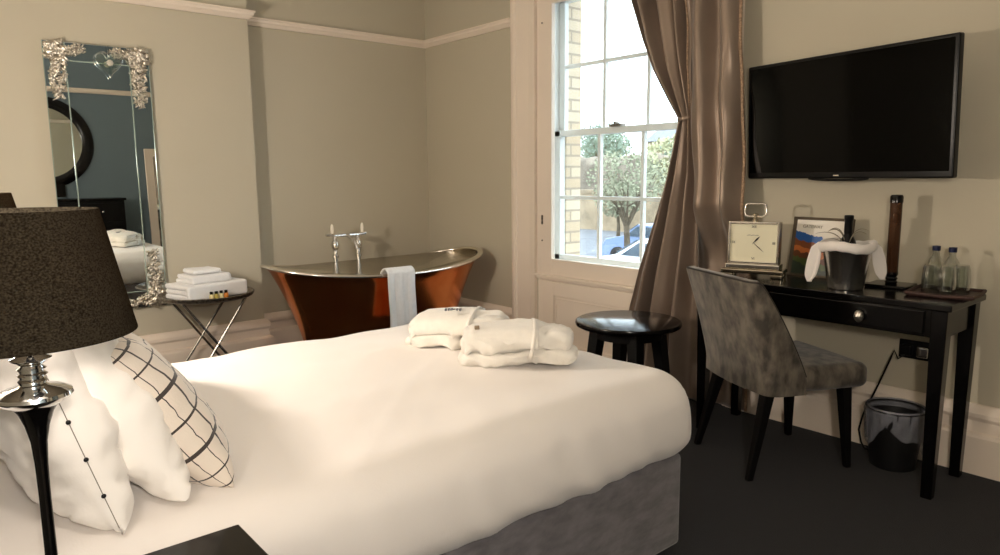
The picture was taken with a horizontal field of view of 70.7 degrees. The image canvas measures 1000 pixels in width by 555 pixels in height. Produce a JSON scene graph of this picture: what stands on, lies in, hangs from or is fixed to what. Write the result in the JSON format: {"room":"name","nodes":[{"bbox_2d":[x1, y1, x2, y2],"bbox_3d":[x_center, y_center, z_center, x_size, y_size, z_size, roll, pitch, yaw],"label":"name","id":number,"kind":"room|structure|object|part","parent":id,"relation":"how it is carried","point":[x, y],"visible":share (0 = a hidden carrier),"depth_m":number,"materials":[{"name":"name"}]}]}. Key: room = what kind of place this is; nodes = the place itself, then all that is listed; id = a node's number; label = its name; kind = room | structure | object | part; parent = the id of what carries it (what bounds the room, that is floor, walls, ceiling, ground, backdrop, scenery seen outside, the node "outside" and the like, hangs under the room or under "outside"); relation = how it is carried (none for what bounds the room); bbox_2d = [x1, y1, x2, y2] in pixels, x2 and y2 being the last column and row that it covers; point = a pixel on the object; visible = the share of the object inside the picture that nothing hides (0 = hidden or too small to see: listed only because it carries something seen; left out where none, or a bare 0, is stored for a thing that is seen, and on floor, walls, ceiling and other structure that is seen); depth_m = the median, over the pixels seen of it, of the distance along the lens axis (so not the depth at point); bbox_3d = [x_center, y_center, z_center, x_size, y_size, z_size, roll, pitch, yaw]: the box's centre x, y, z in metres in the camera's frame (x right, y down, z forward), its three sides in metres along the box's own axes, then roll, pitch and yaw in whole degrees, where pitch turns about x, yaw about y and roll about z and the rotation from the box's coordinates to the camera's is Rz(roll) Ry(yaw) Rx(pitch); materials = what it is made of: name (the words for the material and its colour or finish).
{"room":"hotel room","nodes":[
{"label":"hotel room","id":0,"kind":"room"},
{"bbox_2d":[0,0,429,335],"bbox_3d":[-1.875,-0.873,4.938,4.247,2.950,0.305,-7,11,-40],"label":"wall","id":1,"kind":"structure","parent":0,"point":[267,139],"depth_m":4.99,"materials":[{"name":"paint"}]},
{"bbox_2d":[41,37,167,307],"bbox_3d":[-2.381,-0.590,4.291,0.587,1.631,0.078,-7,11,-40],"label":"wall mirror","id":2,"kind":"object","parent":1,"relation":"attached to","point":[101,126],"visible":0.73,"depth_m":4.28,"materials":[{"name":"silver mirror"}]},
{"bbox_3d":[-2.556,-0.565,4.151,0.110,1.596,0.006,-7,11,-40],"label":"border glass","id":3,"kind":"part","parent":2,"relation":"part of","materials":[{"name":"silver mirror"}]},
{"bbox_3d":[-2.392,-1.326,4.188,0.334,0.103,0.006,-7,11,-40],"label":"border glass","id":4,"kind":"part","parent":2,"relation":"part of","materials":[{"name":"silver mirror"}]},
{"bbox_3d":[-2.384,-0.587,4.294,0.330,1.382,0.008,-7,11,-40],"label":"glass","id":5,"kind":"part","parent":2,"relation":"part of","materials":[{"name":"silver mirror"}]},
{"bbox_2d":[95,49,122,77],"bbox_3d":[-2.324,-1.282,4.199,0.147,0.192,0.026,-7,11,-40],"label":"heart decoration","id":6,"kind":"object","parent":2,"relation":"hanging from","point":[109,62],"visible":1,"depth_m":4.20,"materials":[{"name":"silver glass"}]},
{"bbox_2d":[106,60,113,65],"bbox_3d":[-2.319,-1.277,4.195,0.039,0.039,0.012,-7,11,-40],"label":"flower","id":7,"kind":"object","parent":6,"relation":"on","point":[109,62],"depth_m":4.19,"materials":[{"name":"beige metal"}]},
{"bbox_3d":[-2.378,0.151,4.401,0.334,0.103,0.006,-7,11,-40],"label":"border glass","id":8,"kind":"part","parent":2,"relation":"part of","materials":[{"name":"silver mirror"}]},
{"bbox_3d":[-2.213,-0.610,4.438,0.110,1.596,0.006,-7,11,-40],"label":"border glass","id":9,"kind":"part","parent":2,"relation":"part of","materials":[{"name":"silver mirror"}]},
{"bbox_2d":[106,0,509,48],"bbox_3d":[-1.669,-1.705,4.304,3.677,0.058,1.118,-7,11,-40],"label":"trim","id":10,"kind":"structure","parent":1,"relation":"attached to","point":[182,5],"depth_m":5.15,"materials":[{"name":"paint"}]},
{"bbox_2d":[139,297,511,362],"bbox_3d":[-1.649,0.508,4.623,3.677,0.302,1.118,-7,11,-40],"label":"baseboard","id":11,"kind":"structure","parent":1,"relation":"attached to","point":[280,327],"depth_m":4.91,"materials":[{"name":"paint"}]},
{"bbox_2d":[565,0,581,254],"bbox_3d":[1.236,-0.449,4.428,0.148,5.800,7.200,-7,11,-40],"label":"wall","id":12,"kind":"structure","parent":0,"point":[572,144],"depth_m":5.17,"materials":[{"name":"brick"}]},
{"bbox_2d":[424,0,999,407],"bbox_3d":[1.318,-0.761,3.959,0.260,2.950,5.690,-7,11,-40],"label":"wall","id":13,"kind":"structure","parent":0,"point":[468,80],"depth_m":3.42,"materials":[{"name":"paint"}]},
{"bbox_2d":[510,0,744,405],"bbox_3d":[0.779,-0.787,4.563,0.312,2.840,1.875,-7,11,-40],"label":"window","id":14,"kind":"structure","parent":13,"relation":"in","point":[550,285],"depth_m":4.96,"materials":[{"name":"paint"}]},
{"bbox_3d":[0.170,-0.847,5.085,0.040,2.820,0.250,-7,11,-40],"label":"architrave","id":15,"kind":"part","parent":14,"relation":"part of","materials":[{"name":"paint"}]},
{"bbox_3d":[0.773,0.056,4.591,0.128,0.038,1.530,-7,11,-40],"label":"sill","id":16,"kind":"part","parent":14,"relation":"part of","materials":[{"name":"paint"}]},
{"bbox_3d":[0.788,0.345,4.643,0.096,0.575,1.460,-7,11,-40],"label":"apron panel","id":17,"kind":"part","parent":14,"relation":"part of","materials":[{"name":"paint"}]},
{"bbox_3d":[0.746,-0.930,4.433,0.036,1.960,1.460,-7,11,-40],"label":"frame","id":18,"kind":"part","parent":14,"relation":"part of","materials":[{"name":"paint"}]},
{"bbox_3d":[0.747,0.360,4.610,0.012,0.555,1.340,-7,11,-40],"label":"apron frame","id":19,"kind":"part","parent":14,"relation":"part of","materials":[{"name":"paint"}]},
{"bbox_3d":[0.900,-1.422,4.498,0.040,0.968,1.432,-7,11,-40],"label":"sash","id":20,"kind":"part","parent":14,"relation":"part of","materials":[{"name":"paint"}]},
{"bbox_3d":[0.874,-0.497,4.602,0.040,0.972,1.432,-7,11,-40],"label":"sash","id":21,"kind":"part","parent":14,"relation":"part of","materials":[{"name":"paint"}]},
{"bbox_3d":[1.234,-0.677,3.837,0.040,2.820,0.125,-7,11,-40],"label":"architrave","id":22,"kind":"part","parent":14,"relation":"part of","materials":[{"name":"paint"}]},
{"bbox_2d":[749,32,964,180],"bbox_3d":[1.615,-0.735,3.255,0.208,0.576,1.024,-5,9,-29],"label":"television","id":23,"kind":"object","parent":13,"relation":"attached to","point":[893,110],"visible":1,"depth_m":3.11,"materials":[{"name":"black plastic"}]},
{"bbox_2d":[725,381,999,481],"bbox_3d":[-0.153,0.748,2.869,3.677,0.302,5.385,-7,11,-40],"label":"baseboard","id":24,"kind":"structure","parent":13,"relation":"attached to","point":[817,411],"depth_m":3.27,"materials":[{"name":"paint"}]},
{"bbox_2d":[858,349,903,449],"bbox_3d":[1.773,0.572,3.295,0.172,0.494,0.051,5,10,35],"label":"cable","id":25,"kind":"object","parent":13,"relation":"attached to","point":[886,367],"visible":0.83,"depth_m":3.31,"materials":[{"name":"black plastic"}]},
{"bbox_2d":[898,338,928,360],"bbox_3d":[1.887,0.333,3.207,0.046,0.086,0.146,-7,11,-40],"label":"wall socket","id":26,"kind":"object","parent":13,"relation":"attached to","point":[918,350],"visible":0.81,"depth_m":3.21,"materials":[{"name":"black plastic"}]},
{"bbox_3d":[0.744,-2.062,4.118,0.157,0.060,2.280,-7,11,-40],"label":"pole","id":27,"kind":"object","parent":13,"relation":"attached to","visible":0},
{"bbox_2d":[626,0,747,411],"bbox_3d":[0.956,-0.653,4.003,0.189,2.711,1.009,-7,11,-40],"label":"curtain","id":28,"kind":"object","parent":27,"relation":"hanging from","point":[694,50],"visible":0.73,"depth_m":3.88,"materials":[{"name":"brown fabric"}]},
{"bbox_2d":[626,0,698,400],"bbox_3d":[0.875,-0.667,4.103,0.145,2.709,0.758,-7,11,-40],"label":"drape","id":29,"kind":"object","parent":28,"relation":"hanging from","point":[669,29],"depth_m":3.98,"materials":[{"name":"brown fabric"}]},
{"bbox_2d":[687,0,743,409],"bbox_3d":[1.141,-0.623,3.785,0.190,2.710,0.414,-7,11,-40],"label":"drape","id":30,"kind":"object","parent":28,"relation":"hanging from","point":[715,69],"depth_m":3.74,"materials":[{"name":"brown fabric"}]},
{"bbox_2d":[656,398,999,554],"bbox_3d":[-0.257,0.943,2.929,3.797,0.100,5.810,-7,11,-40],"label":"floor","id":31,"kind":"structure","parent":0,"point":[800,499],"depth_m":2.80,"materials":[{"name":"carpet"}]},
{"bbox_2d":[157,287,253,361],"bbox_3d":[-1.861,0.385,4.523,0.574,0.589,0.574,-7,11,-40],"label":"tray table","id":32,"kind":"object","parent":31,"relation":"on","point":[161,297],"visible":0.48,"depth_m":4.41,"materials":[{"name":"grey metal"}]},
{"bbox_3d":[-1.964,0.384,4.647,0.395,0.558,0.016,-8,11,-43],"label":"leg","id":33,"kind":"part","parent":32,"relation":"part of","materials":[{"name":"metal"}]},
{"bbox_3d":[-1.964,0.384,4.647,0.395,0.558,0.016,-7,10,-37],"label":"leg","id":34,"kind":"part","parent":32,"relation":"part of","materials":[{"name":"metal"}]},
{"bbox_2d":[157,287,253,304],"bbox_3d":[-1.864,0.109,4.484,0.574,0.032,0.574,-7,11,-40],"label":"tray","id":35,"kind":"object","parent":32,"relation":"on","point":[161,297],"depth_m":4.26,"materials":[{"name":"grey metal"}]},
{"bbox_3d":[-1.758,0.417,4.404,0.395,0.558,0.016,-7,10,-37],"label":"leg","id":36,"kind":"part","parent":32,"relation":"part of","materials":[{"name":"metal"}]},
{"bbox_2d":[165,277,246,299],"bbox_3d":[-1.857,0.070,4.471,0.278,0.098,0.413,5,10,35],"label":"folded towel","id":37,"kind":"object","parent":32,"relation":"on","point":[235,286],"visible":0.86,"depth_m":4.34,"materials":[{"name":"white fabric"}]},
{"bbox_2d":[176,271,230,284],"bbox_3d":[-1.873,-0.002,4.459,0.217,0.056,0.263,6,11,39],"label":"folded towel","id":38,"kind":"object","parent":37,"relation":"on","point":[186,278],"visible":0.95,"depth_m":4.38,"materials":[{"name":"white fabric"}]},
{"bbox_2d":[183,266,220,274],"bbox_3d":[-1.883,-0.045,4.451,0.176,0.032,0.183,7,11,43],"label":"folded towel","id":39,"kind":"object","parent":38,"relation":"on","point":[207,269],"visible":1,"depth_m":4.40,"materials":[{"name":"white fabric"}]},
{"bbox_2d":[219,290,223,297],"bbox_3d":[-1.725,0.106,4.367,0.026,0.053,0.026,-7,11,-40],"label":"toiletry bottle","id":40,"kind":"object","parent":32,"relation":"on","point":[221,295],"visible":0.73,"depth_m":4.36,"materials":[{"name":"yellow plastic"}]},
{"bbox_2d":[224,290,228,296],"bbox_3d":[-1.704,0.102,4.390,0.026,0.053,0.026,-7,11,-40],"label":"toiletry bottle","id":41,"kind":"object","parent":32,"relation":"on","point":[225,291],"visible":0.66,"depth_m":4.38,"materials":[{"name":"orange plastic"}]},
{"bbox_3d":[-1.758,0.417,4.404,0.395,0.558,0.016,-8,11,-43],"label":"leg","id":42,"kind":"part","parent":32,"relation":"part of","materials":[{"name":"metal"}]},
{"bbox_2d":[144,525,267,554],"bbox_3d":[-0.530,0.838,1.083,0.505,0.641,0.460,-7,11,-40],"label":"nightstand","id":43,"kind":"object","parent":31,"relation":"on","point":[233,540],"visible":1,"depth_m":1.28,"materials":[{"name":"black paint"}]},
{"bbox_2d":[0,207,137,554],"bbox_3d":[-0.683,0.210,1.040,0.285,0.617,0.285,-7,11,-40],"label":"table lamp","id":44,"kind":"object","parent":43,"relation":"on","point":[62,287],"visible":1,"depth_m":0.96,"materials":[{"name":"black fabric"}]},
{"bbox_3d":[-0.682,0.350,1.061,0.144,0.335,0.144,-7,11,-40],"label":"stem","id":45,"kind":"part","parent":44,"relation":"part of","materials":[{"name":"black paint"}]},
{"bbox_3d":[-0.685,-0.005,1.009,0.285,0.182,0.285,-7,11,-40],"label":"lamp shade","id":46,"kind":"part","parent":44,"relation":"part of","materials":[{"name":"fabric"}]},
{"bbox_2d":[0,324,690,554],"bbox_3d":[-0.614,0.404,2.212,2.193,1.180,1.452,-7,11,-40],"label":"bed","id":47,"kind":"object","parent":31,"relation":"on","point":[372,442],"visible":0.8,"depth_m":1.93,"materials":[{"name":"grey fabric"}]},
{"bbox_2d":[0,350,133,534],"bbox_3d":[-0.999,0.228,1.498,0.274,0.457,0.725,-7,11,-40],"label":"pillow","id":48,"kind":"object","parent":47,"relation":"on","point":[90,482],"visible":0.46,"depth_m":1.28,"materials":[{"name":"fabric"}]},
{"bbox_2d":[72,338,190,501],"bbox_3d":[-0.945,0.217,1.601,0.302,0.431,0.721,-7,11,-39],"label":"pillow","id":49,"kind":"object","parent":47,"relation":"on","point":[154,460],"visible":0.3,"depth_m":1.37,"materials":[{"name":"fabric"}]},
{"bbox_2d":[111,333,233,487],"bbox_3d":[-0.783,0.277,1.579,0.273,0.343,0.400,-7,10,-38],"label":"cushion","id":50,"kind":"object","parent":47,"relation":"on","point":[200,435],"visible":0.58,"depth_m":1.46,"materials":[{"name":"white fabric"}]},
{"bbox_2d":[405,306,509,349],"bbox_3d":[-0.150,0.184,2.718,0.401,0.138,0.295,1,8,10],"label":"robe","id":51,"kind":"object","parent":47,"relation":"on","point":[433,327],"visible":0.62,"depth_m":2.62,"materials":[{"name":"fabric"}]},
{"bbox_2d":[458,318,577,367],"bbox_3d":[0.062,0.217,2.464,0.413,0.137,0.259,-1,8,0],"label":"robe","id":52,"kind":"object","parent":47,"relation":"on","point":[518,341],"visible":1,"depth_m":2.37,"materials":[{"name":"white fabric"}]},
{"bbox_2d":[259,246,482,340],"bbox_3d":[-0.844,0.211,5.050,1.707,0.753,0.815,-7,11,-40],"label":"bathtub","id":53,"kind":"object","parent":31,"relation":"on","point":[327,300],"visible":0.7,"depth_m":4.64,"materials":[{"name":"orange metal"}]},
{"bbox_2d":[325,223,365,261],"bbox_3d":[-1.154,0.066,5.367,0.251,0.957,0.249,0,8,4],"label":"tap","id":54,"kind":"object","parent":53,"relation":"attached to","point":[357,241],"visible":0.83,"depth_m":5.26,"materials":[{"name":"silver metal"}]},
{"bbox_3d":[-1.240,-0.358,5.209,0.028,0.072,0.028,-7,11,-40],"label":"lever","id":55,"kind":"part","parent":54,"relation":"part of","materials":[{"name":"ceramic"}]},
{"bbox_3d":[-1.103,-0.271,5.254,0.029,0.110,0.172,-7,11,-40],"label":"spout","id":56,"kind":"part","parent":54,"relation":"part of","materials":[{"name":"silver metal"}]},
{"bbox_2d":[380,266,416,327],"bbox_3d":[-0.702,0.128,4.716,0.219,0.408,0.206,-7,11,-40],"label":"hand towel","id":57,"kind":"object","parent":53,"relation":"hanging from","point":[401,280],"visible":0.87,"depth_m":4.64,"materials":[{"name":"white fabric"}]},
{"bbox_2d":[575,310,681,373],"bbox_3d":[0.672,0.492,3.725,0.550,0.549,0.550,-7,11,-40],"label":"side table","id":58,"kind":"object","parent":31,"relation":"on","point":[628,331],"visible":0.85,"depth_m":3.62,"materials":[{"name":"black paint"}]},
{"bbox_3d":[0.488,0.510,3.716,0.111,0.520,0.098,-7,11,-40],"label":"leg","id":59,"kind":"part","parent":58,"relation":"part of","materials":[{"name":"black wood"}]},
{"bbox_3d":[0.661,0.480,3.909,0.098,0.520,0.111,-7,11,-40],"label":"leg","id":60,"kind":"part","parent":58,"relation":"part of","materials":[{"name":"black wood"}]},
{"bbox_3d":[0.683,0.533,3.545,0.098,0.520,0.111,-7,11,-40],"label":"leg","id":61,"kind":"part","parent":58,"relation":"part of","materials":[{"name":"black wood"}]},
{"bbox_3d":[0.856,0.503,3.738,0.111,0.520,0.098,-7,11,-40],"label":"leg","id":62,"kind":"part","parent":58,"relation":"part of","materials":[{"name":"black wood"}]},
{"bbox_2d":[686,266,866,480],"bbox_3d":[1.234,0.394,3.219,0.658,0.878,0.562,-3,8,-14],"label":"chair","id":63,"kind":"object","parent":31,"relation":"on","point":[749,345],"visible":1,"depth_m":3.02,"materials":[{"name":"fabric"}]},
{"bbox_3d":[1.014,0.619,3.395,0.139,0.385,0.054,-1,8,-4],"label":"leg","id":64,"kind":"part","parent":63,"relation":"part of","materials":[{"name":"black wood"}]},
{"bbox_3d":[1.066,0.216,3.150,0.315,0.503,0.561,-3,8,-14],"label":"backrest","id":65,"kind":"part","parent":63,"relation":"part of","materials":[{"name":"fabric"}]},
{"bbox_3d":[1.109,0.672,3.025,0.139,0.385,0.054,-4,9,-24],"label":"leg","id":66,"kind":"part","parent":63,"relation":"part of","materials":[{"name":"black wood"}]},
{"bbox_3d":[1.431,0.601,3.496,0.062,0.385,0.057,-3,8,-14],"label":"leg","id":67,"kind":"part","parent":63,"relation":"part of","materials":[{"name":"black wood"}]},
{"bbox_3d":[1.299,0.399,3.236,0.524,0.122,0.490,-3,8,-14],"label":"seat","id":68,"kind":"part","parent":63,"relation":"part of","materials":[{"name":"fabric"}]},
{"bbox_3d":[1.524,0.653,3.132,0.062,0.385,0.057,-3,8,-14],"label":"leg","id":69,"kind":"part","parent":63,"relation":"part of","materials":[{"name":"black wood"}]},
{"bbox_2d":[696,272,985,499],"bbox_3d":[1.494,0.424,3.284,0.424,0.795,1.145,-7,11,-40],"label":"desk","id":70,"kind":"object","parent":31,"relation":"on","point":[891,310],"visible":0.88,"depth_m":2.94,"materials":[{"name":"black paint"}]},
{"bbox_3d":[1.038,0.398,3.588,0.060,0.768,0.060,-7,11,-40],"label":"leg","id":71,"kind":"part","parent":70,"relation":"part of","materials":[{"name":"black paint"}]},
{"bbox_3d":[1.283,0.366,3.793,0.060,0.768,0.060,-7,11,-40],"label":"leg","id":72,"kind":"part","parent":70,"relation":"part of","materials":[{"name":"black paint"}]},
{"bbox_2d":[720,202,786,279],"bbox_3d":[1.252,-0.186,3.466,0.296,0.364,0.124,4,10,31],"label":"desk clock","id":73,"kind":"object","parent":70,"relation":"on","point":[754,246],"visible":0.96,"depth_m":3.44,"materials":[{"name":"silver metal"}]},
{"bbox_3d":[1.253,-0.035,3.488,0.296,0.020,0.124,4,10,31],"label":"plate","id":74,"kind":"part","parent":73,"relation":"part of","materials":[{"name":"silver metal"}]},
{"bbox_3d":[1.250,-0.294,3.450,0.028,0.040,0.028,4,10,31],"label":"crown","id":75,"kind":"part","parent":73,"relation":"part of","materials":[{"name":"silver metal"}]},
{"bbox_3d":[1.250,-0.329,3.446,0.116,0.074,0.011,4,10,31],"label":"ring handle","id":76,"kind":"part","parent":73,"relation":"part of","materials":[{"name":"silver metal"}]},
{"bbox_2d":[787,217,855,278],"bbox_3d":[1.554,-0.144,3.424,0.061,0.290,0.300,-7,10,-37],"label":"brochure","id":77,"kind":"object","parent":70,"relation":"on","point":[805,234],"visible":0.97,"depth_m":3.47,"materials":[{"name":"multicoloured paper"}]},
{"bbox_3d":[1.379,0.131,3.107,0.016,0.091,0.885,-7,11,-40],"label":"drawer","id":78,"kind":"part","parent":70,"relation":"part of","materials":[{"name":"black paint"}]},
{"bbox_2d":[823,251,871,290],"bbox_3d":[1.517,-0.048,3.091,0.208,0.194,0.208,-7,11,-40],"label":"ice bucket","id":79,"kind":"object","parent":70,"relation":"on","point":[844,271],"visible":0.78,"depth_m":3.03,"materials":[{"name":"metal"}]},
{"bbox_2d":[819,228,865,241],"bbox_3d":[1.497,-0.162,3.072,0.098,0.106,0.215,-5,9,-27],"label":"dried grass","id":80,"kind":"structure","parent":79,"relation":"on","point":[839,230],"depth_m":3.08,"materials":[{"name":"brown plant"}]},
{"bbox_2d":[805,237,886,281],"bbox_3d":[1.515,-0.071,3.090,0.237,0.192,0.243,-5,9,-28],"label":"napkin","id":81,"kind":"object","parent":79,"relation":"attached to","point":[869,246],"visible":0.99,"depth_m":3.06,"materials":[{"name":"fabric"}]},
{"bbox_2d":[840,215,855,243],"bbox_3d":[1.524,-0.119,3.096,0.080,0.310,0.080,-7,11,-40],"label":"wine bottle","id":82,"kind":"object","parent":79,"relation":"in","point":[848,225],"visible":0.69,"depth_m":3.07,"materials":[{"name":"black glass"}]},
{"bbox_3d":[1.495,0.160,2.939,0.038,0.052,0.038,-7,11,-40],"label":"knob","id":83,"kind":"part","parent":70,"relation":"part of","materials":[{"name":"silver metal"}]},
{"bbox_3d":[1.501,0.111,3.247,0.357,0.114,1.085,-7,11,-40],"label":"frame","id":84,"kind":"part","parent":70,"relation":"part of","materials":[{"name":"black paint"}]},
{"bbox_2d":[864,194,916,289],"bbox_3d":[1.742,-0.162,3.118,0.160,0.408,0.170,-8,11,-44],"label":"lamp","id":85,"kind":"object","parent":70,"relation":"on","point":[896,201],"visible":0.85,"depth_m":3.10,"materials":[{"name":"black paint"}]},
{"bbox_3d":[1.719,0.507,2.790,0.060,0.768,0.060,-7,11,-40],"label":"leg","id":86,"kind":"part","parent":70,"relation":"part of","materials":[{"name":"black paint"}]},
{"bbox_2d":[904,284,986,300],"bbox_3d":[1.847,0.061,2.924,0.260,0.020,0.260,7,11,43],"label":"tray","id":87,"kind":"object","parent":70,"relation":"on","point":[974,294],"visible":0.82,"depth_m":2.90,"materials":[{"name":"wood"}]},
{"bbox_2d":[921,263,939,291],"bbox_3d":[1.783,0.002,2.921,0.066,0.120,0.066,-7,11,-40],"label":"tumbler","id":88,"kind":"object","parent":87,"relation":"on","point":[929,264],"visible":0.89,"depth_m":2.92,"materials":[{"name":"clear glass"}]},
{"bbox_2d":[925,245,943,289],"bbox_3d":[1.859,-0.045,3.012,0.064,0.186,0.064,-7,11,-40],"label":"water bottle","id":89,"kind":"object","parent":87,"relation":"on","point":[935,247],"visible":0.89,"depth_m":3.00,"materials":[{"name":"clear glass"}]},
{"bbox_2d":[937,265,956,294],"bbox_3d":[1.817,0.010,2.866,0.066,0.120,0.066,-7,11,-40],"label":"tumbler","id":90,"kind":"object","parent":87,"relation":"on","point":[950,266],"visible":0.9,"depth_m":2.86,"materials":[{"name":"clear glass"}]},
{"bbox_2d":[941,247,960,291],"bbox_3d":[1.883,-0.035,2.942,0.064,0.186,0.064,-7,11,-40],"label":"water bottle","id":91,"kind":"object","parent":87,"relation":"on","point":[951,249],"visible":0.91,"depth_m":2.93,"materials":[{"name":"clear glass"}]},
{"bbox_2d":[951,264,970,294],"bbox_3d":[1.890,0.006,2.888,0.066,0.120,0.066,-7,11,-40],"label":"tumbler","id":92,"kind":"object","parent":87,"relation":"on","point":[962,265],"visible":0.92,"depth_m":2.88,"materials":[{"name":"clear glass"}]},
{"bbox_3d":[1.964,0.475,2.995,0.060,0.768,0.060,-7,11,-40],"label":"leg","id":93,"kind":"part","parent":70,"relation":"part of","materials":[{"name":"black paint"}]},
{"bbox_2d":[865,398,924,472],"bbox_3d":[1.759,0.703,3.147,0.254,0.277,0.252,-7,11,-40],"label":"waste bin","id":94,"kind":"object","parent":31,"relation":"on","point":[895,427],"visible":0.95,"depth_m":3.08,"materials":[{"name":"metal"}]},
{"bbox_3d":[-1.769,0.640,2.536,0.505,0.641,0.460,-7,11,-40],"label":"nightstand","id":95,"kind":"object","parent":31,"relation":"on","visible":0},
{"bbox_2d":[0,192,16,207],"bbox_3d":[-1.743,0.026,2.382,0.285,0.617,0.285,-7,11,-40],"label":"table lamp","id":96,"kind":"object","parent":95,"relation":"on","point":[6,198],"visible":0.22,"depth_m":2.34,"materials":[{"name":"black paint"}]},
{"label":"outside","id":97,"kind":"structure","parent":0,"visible":0},
{"bbox_2d":[580,229,623,256],"bbox_3d":[36.825,-9.141,83.001,156.063,0.100,200.000,-7,11,-40],"label":"ground","id":98,"kind":"structure","parent":97,"point":[588,237],"depth_m":34.13,"materials":[{"name":"concrete"}]},
{"bbox_2d":[581,122,627,155],"bbox_3d":[13.114,-15.182,91.679,7.166,9.811,7.161,-7,11,-40],"label":"bare tree","id":99,"kind":"object","parent":98,"relation":"on","point":[596,125],"visible":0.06,"depth_m":90.48,"materials":[{"name":"green plant"}]},
{"bbox_2d":[581,125,630,157],"bbox_3d":[11.826,-13.067,80.977,6.457,8.709,6.576,-7,11,-40],"label":"bare tree","id":100,"kind":"object","parent":98,"relation":"on","point":[623,134],"visible":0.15,"depth_m":80.06,"materials":[{"name":"green plant"}]},
{"bbox_2d":[581,134,633,157],"bbox_3d":[10.765,-11.147,71.698,5.764,7.581,5.469,-7,11,-40],"label":"bare tree","id":101,"kind":"object","parent":98,"relation":"on","point":[616,148],"visible":0.41,"depth_m":70.43,"materials":[{"name":"green plant"}]},
{"bbox_2d":[593,181,639,236],"bbox_3d":[5.748,-3.280,34.175,2.367,2.829,2.497,-7,11,-40],"label":"street tree","id":102,"kind":"object","parent":98,"relation":"on","point":[614,211],"visible":0.27,"depth_m":33.92,"materials":[{"name":"green plant"}]},
{"bbox_2d":[580,190,662,231],"bbox_3d":[6.952,-3.623,38.464,0.600,2.250,34.200,-7,11,-40],"label":"wall","id":103,"kind":"structure","parent":98,"relation":"on","point":[588,211],"depth_m":39.54,"materials":[{"name":"beige stone"}]},
{"bbox_2d":[580,153,670,189],"bbox_3d":[6.125,-7.353,51.129,2.391,3.146,26.232,-7,11,-40],"label":"hedge","id":104,"kind":"object","parent":98,"relation":"on","point":[585,165],"visible":0.12,"depth_m":48.77,"materials":[{"name":"green plant"}]},
{"bbox_2d":[602,238,648,261],"bbox_3d":[4.361,-0.259,18.098,4.180,1.460,1.800,7,11,41],"label":"car","id":105,"kind":"object","parent":98,"relation":"on","point":[630,252],"visible":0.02,"depth_m":18.03,"materials":[{"name":"white metal"}]},
{"bbox_2d":[586,146,666,246],"bbox_3d":[3.868,-2.016,21.549,2.521,3.969,2.521,-7,11,-40],"label":"street tree","id":106,"kind":"object","parent":98,"relation":"on","point":[626,221],"visible":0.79,"depth_m":21.30,"materials":[{"name":"green plant"}]},
{"bbox_2d":[602,223,652,254],"bbox_3d":[5.465,-1.057,23.554,1.800,1.460,4.180,-6,10,-36],"label":"car","id":107,"kind":"object","parent":98,"relation":"on","point":[610,246],"visible":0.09,"depth_m":24.08,"materials":[{"name":"blue metal"}]},
{"bbox_2d":[646,133,675,191],"bbox_3d":[7.741,-3.767,30.139,3.670,4.910,3.549,-7,11,-40],"label":"street tree","id":108,"kind":"object","parent":98,"relation":"on","point":[667,147],"visible":0.21,"depth_m":29.89,"materials":[{"name":"green plant"}]},
{"bbox_2d":[647,130,675,153],"bbox_3d":[24.875,-15.294,83.862,8.800,12.050,12.800,-7,11,-40],"label":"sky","id":109,"kind":"structure","parent":98,"relation":"on","point":[654,137],"depth_m":85.20,"materials":[{"name":"white"}]},
{"bbox_2d":[660,138,672,154],"bbox_3d":[15.635,-8.662,58.372,5.312,6.386,5.346,-7,11,-40],"label":"bare tree","id":110,"kind":"object","parent":98,"relation":"on","point":[669,138],"visible":0.03,"depth_m":58.54,"materials":[{"name":"green plant"}]}
]}

